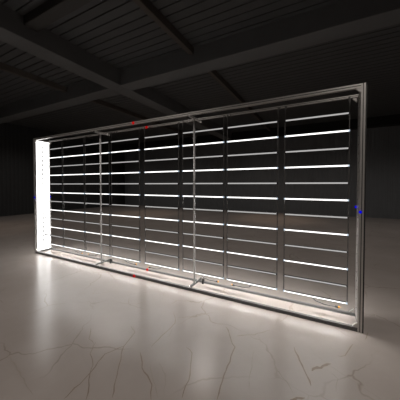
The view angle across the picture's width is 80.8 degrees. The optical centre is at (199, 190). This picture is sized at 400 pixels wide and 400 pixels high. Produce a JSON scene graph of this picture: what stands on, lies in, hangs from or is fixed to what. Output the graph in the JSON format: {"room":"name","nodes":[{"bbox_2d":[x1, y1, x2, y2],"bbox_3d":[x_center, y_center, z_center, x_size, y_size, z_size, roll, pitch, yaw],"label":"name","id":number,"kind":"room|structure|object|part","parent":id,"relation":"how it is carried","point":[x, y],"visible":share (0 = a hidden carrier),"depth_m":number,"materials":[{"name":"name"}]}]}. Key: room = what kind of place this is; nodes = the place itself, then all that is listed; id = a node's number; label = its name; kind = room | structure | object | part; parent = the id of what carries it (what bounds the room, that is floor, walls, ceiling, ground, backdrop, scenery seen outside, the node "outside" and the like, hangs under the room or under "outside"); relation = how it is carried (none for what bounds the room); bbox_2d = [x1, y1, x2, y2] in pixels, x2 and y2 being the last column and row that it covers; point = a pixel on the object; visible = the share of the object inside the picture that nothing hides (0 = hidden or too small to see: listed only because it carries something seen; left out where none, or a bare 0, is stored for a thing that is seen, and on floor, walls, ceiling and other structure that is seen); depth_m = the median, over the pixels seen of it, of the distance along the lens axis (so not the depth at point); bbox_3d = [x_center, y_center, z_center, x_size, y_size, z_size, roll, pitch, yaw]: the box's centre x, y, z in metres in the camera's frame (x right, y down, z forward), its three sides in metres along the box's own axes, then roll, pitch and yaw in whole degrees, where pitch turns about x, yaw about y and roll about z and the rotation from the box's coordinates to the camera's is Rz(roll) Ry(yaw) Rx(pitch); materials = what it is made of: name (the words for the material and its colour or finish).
{"room":"empty warehouse","nodes":[
{"label":"empty warehouse","id":0,"kind":"room"},
{"bbox_2d":[0,123,124,216],"bbox_3d":[-10.400,-1.019,9.643,0.162,4.620,19.300,1,1,28],"label":"wall","id":1,"kind":"structure","parent":0,"point":[16,141],"depth_m":13.63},
{"bbox_2d":[0,80,118,123],"bbox_3d":[-6.114,-3.020,8.553,8.410,0.410,0.420,1,1,28],"label":"ceiling beam","id":2,"kind":"structure","parent":1,"relation":"attached to","point":[86,91],"depth_m":7.65,"materials":[{"name":"grey metal"}]},
{"bbox_2d":[0,205,399,399],"bbox_3d":[-0.339,1.511,4.350,23.050,0.201,19.700,1,1,28],"label":"floor","id":3,"kind":"structure","parent":0,"point":[69,330],"depth_m":2.83,"materials":[{"name":"concrete"}]},
{"bbox_2d":[33,83,366,332],"bbox_3d":[-0.927,0.156,3.935,6.052,2.538,0.361,1,1,28],"label":"frame","id":4,"kind":"object","parent":3,"relation":"on","point":[39,162],"visible":1,"depth_m":3.24,"materials":[{"name":"metal"}]},
{"bbox_3d":[-3.652,0.127,5.213,0.040,2.530,0.040,1,1,28],"label":"post","id":5,"kind":"part","parent":4,"relation":"part of","materials":[{"name":"metal"}]},
{"bbox_3d":[-3.577,0.123,5.355,0.019,2.450,0.282,1,1,28],"label":"panel","id":6,"kind":"part","parent":4,"relation":"part of","materials":[{"name":"white"}]},
{"bbox_3d":[-3.509,0.120,5.494,0.028,2.530,0.028,1,1,28],"label":"post","id":7,"kind":"part","parent":4,"relation":"part of","materials":[{"name":"metal"}]},
{"bbox_2d":[43,139,67,246],"bbox_3d":[-3.206,0.073,5.231,0.684,2.400,0.149,1,1,28],"label":"light strips","id":8,"kind":"object","parent":4,"relation":"attached to","point":[62,139],"visible":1,"depth_m":5.16,"materials":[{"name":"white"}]},
{"bbox_2d":[63,135,89,253],"bbox_3d":[-2.579,0.081,4.898,0.684,2.400,0.149,1,1,28],"label":"light strips","id":9,"kind":"object","parent":4,"relation":"attached to","point":[89,135],"visible":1,"depth_m":4.82,"materials":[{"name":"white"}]},
{"bbox_2d":[85,132,114,255],"bbox_3d":[-1.947,0.088,4.563,0.684,2.400,0.149,1,1,28],"label":"light strips","id":10,"kind":"object","parent":4,"relation":"attached to","point":[97,253],"visible":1,"depth_m":4.50,"materials":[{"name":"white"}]},
{"bbox_3d":[-1.850,0.146,4.385,0.030,2.398,0.030,1,1,28],"label":"brace post","id":11,"kind":"part","parent":4,"relation":"part of","materials":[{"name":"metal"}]},
{"bbox_2d":[111,128,143,264],"bbox_3d":[-1.301,0.096,4.219,0.684,2.400,0.149,1,1,28],"label":"light strips","id":12,"kind":"object","parent":4,"relation":"attached to","point":[140,128],"visible":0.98,"depth_m":4.14,"materials":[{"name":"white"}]},
{"bbox_2d":[144,122,181,269],"bbox_3d":[-0.601,0.105,3.847,0.684,2.400,0.149,1,1,28],"label":"light strips","id":13,"kind":"object","parent":4,"relation":"attached to","point":[161,266],"visible":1,"depth_m":3.77,"materials":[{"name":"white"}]},
{"bbox_3d":[-0.084,0.167,3.446,0.030,2.398,0.030,1,1,28],"label":"brace post","id":14,"kind":"part","parent":4,"relation":"part of","materials":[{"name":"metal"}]},
{"bbox_3d":[-1.004,1.403,3.833,5.960,0.040,0.040,1,1,28],"label":"rail","id":15,"kind":"part","parent":4,"relation":"part of","materials":[{"name":"metal"}]},
{"bbox_3d":[-1.004,-1.086,3.776,5.960,0.040,0.040,1,1,28],"label":"rail","id":16,"kind":"part","parent":4,"relation":"part of","materials":[{"name":"metal"}]},
{"bbox_3d":[-0.855,1.403,4.112,5.984,0.028,0.028,1,1,28],"label":"rail","id":17,"kind":"part","parent":4,"relation":"part of","materials":[{"name":"metal"}]},
{"bbox_3d":[-0.855,-1.098,4.055,5.984,0.028,0.028,1,1,28],"label":"rail","id":18,"kind":"part","parent":4,"relation":"part of","materials":[{"name":"metal"}]},
{"bbox_2d":[182,115,226,282],"bbox_3d":[0.061,0.113,3.495,0.684,2.400,0.149,1,1,28],"label":"light strips","id":19,"kind":"object","parent":4,"relation":"attached to","point":[220,264],"visible":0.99,"depth_m":3.40,"materials":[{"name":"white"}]},
{"bbox_2d":[226,107,279,289],"bbox_3d":[0.702,0.120,3.155,0.684,2.400,0.149,1,1,28],"label":"light strips","id":20,"kind":"object","parent":4,"relation":"attached to","point":[271,228],"visible":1,"depth_m":3.09,"materials":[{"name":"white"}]},
{"bbox_2d":[283,96,350,307],"bbox_3d":[1.368,0.129,2.800,0.684,2.400,0.149,1,1,28],"label":"light strips","id":21,"kind":"object","parent":4,"relation":"attached to","point":[349,97],"visible":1,"depth_m":2.73,"materials":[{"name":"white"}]},
{"bbox_3d":[1.719,0.187,2.540,0.021,2.450,0.282,1,1,28],"label":"panel","id":22,"kind":"part","parent":4,"relation":"part of","materials":[{"name":"metal"}]},
{"bbox_3d":[1.645,0.191,2.396,0.040,2.530,0.040,1,1,28],"label":"post","id":23,"kind":"part","parent":4,"relation":"part of","materials":[{"name":"metal"}]},
{"bbox_2d":[0,0,399,144],"bbox_3d":[-0.339,-3.207,4.243,23.050,0.200,19.700,1,1,28],"label":"ceiling","id":24,"kind":"structure","parent":0,"point":[119,33],"depth_m":6.13,"materials":[{"name":"grey metal"}]},
{"bbox_2d":[24,0,93,31],"bbox_3d":[-2.171,-3.027,3.794,2.100,0.180,0.220,1,1,28],"label":"ceiling beam","id":25,"kind":"structure","parent":24,"relation":"attached to","point":[47,13],"depth_m":3.92,"materials":[{"name":"metal"}]},
{"bbox_2d":[132,0,270,130],"bbox_3d":[-0.600,-3.045,4.385,0.110,0.170,19.300,1,1,28],"label":"ceiling beam","id":26,"kind":"structure","parent":24,"relation":"attached to","point":[146,6],"depth_m":4.65,"materials":[{"name":"grey metal"}]},
{"bbox_2d":[121,0,399,90],"bbox_3d":[3.029,-2.909,3.693,11.380,0.410,0.420,1,1,28],"label":"ceiling beam","id":27,"kind":"structure","parent":24,"relation":"attached to","point":[343,18],"depth_m":4.41,"materials":[{"name":"grey metal"}]},
{"bbox_2d":[125,125,399,218],"bbox_3d":[4.223,-1.092,12.874,22.650,4.620,0.162,1,1,28],"label":"wall","id":28,"kind":"structure","parent":0,"point":[383,143],"depth_m":12.79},
{"bbox_2d":[0,62,196,138],"bbox_3d":[-4.555,-3.093,6.487,0.110,0.170,19.300,1,1,28],"label":"ceiling beam","id":29,"kind":"structure","parent":28,"relation":"attached to","point":[7,68],"depth_m":7.04,"materials":[{"name":"grey metal"}]},
{"bbox_2d":[0,3,231,139],"bbox_3d":[-2.710,-2.951,5.509,0.460,0.410,19.300,1,1,28],"label":"ceiling beam","id":30,"kind":"structure","parent":28,"relation":"attached to","point":[44,44],"depth_m":5.24,"materials":[{"name":"grey metal"}]},
{"bbox_2d":[120,114,399,150],"bbox_3d":[4.081,-3.106,12.560,22.650,0.420,0.430,1,1,28],"label":"ceiling beam","id":31,"kind":"structure","parent":28,"relation":"attached to","point":[388,120],"depth_m":12.21,"materials":[{"name":"grey metal"}]}
]}

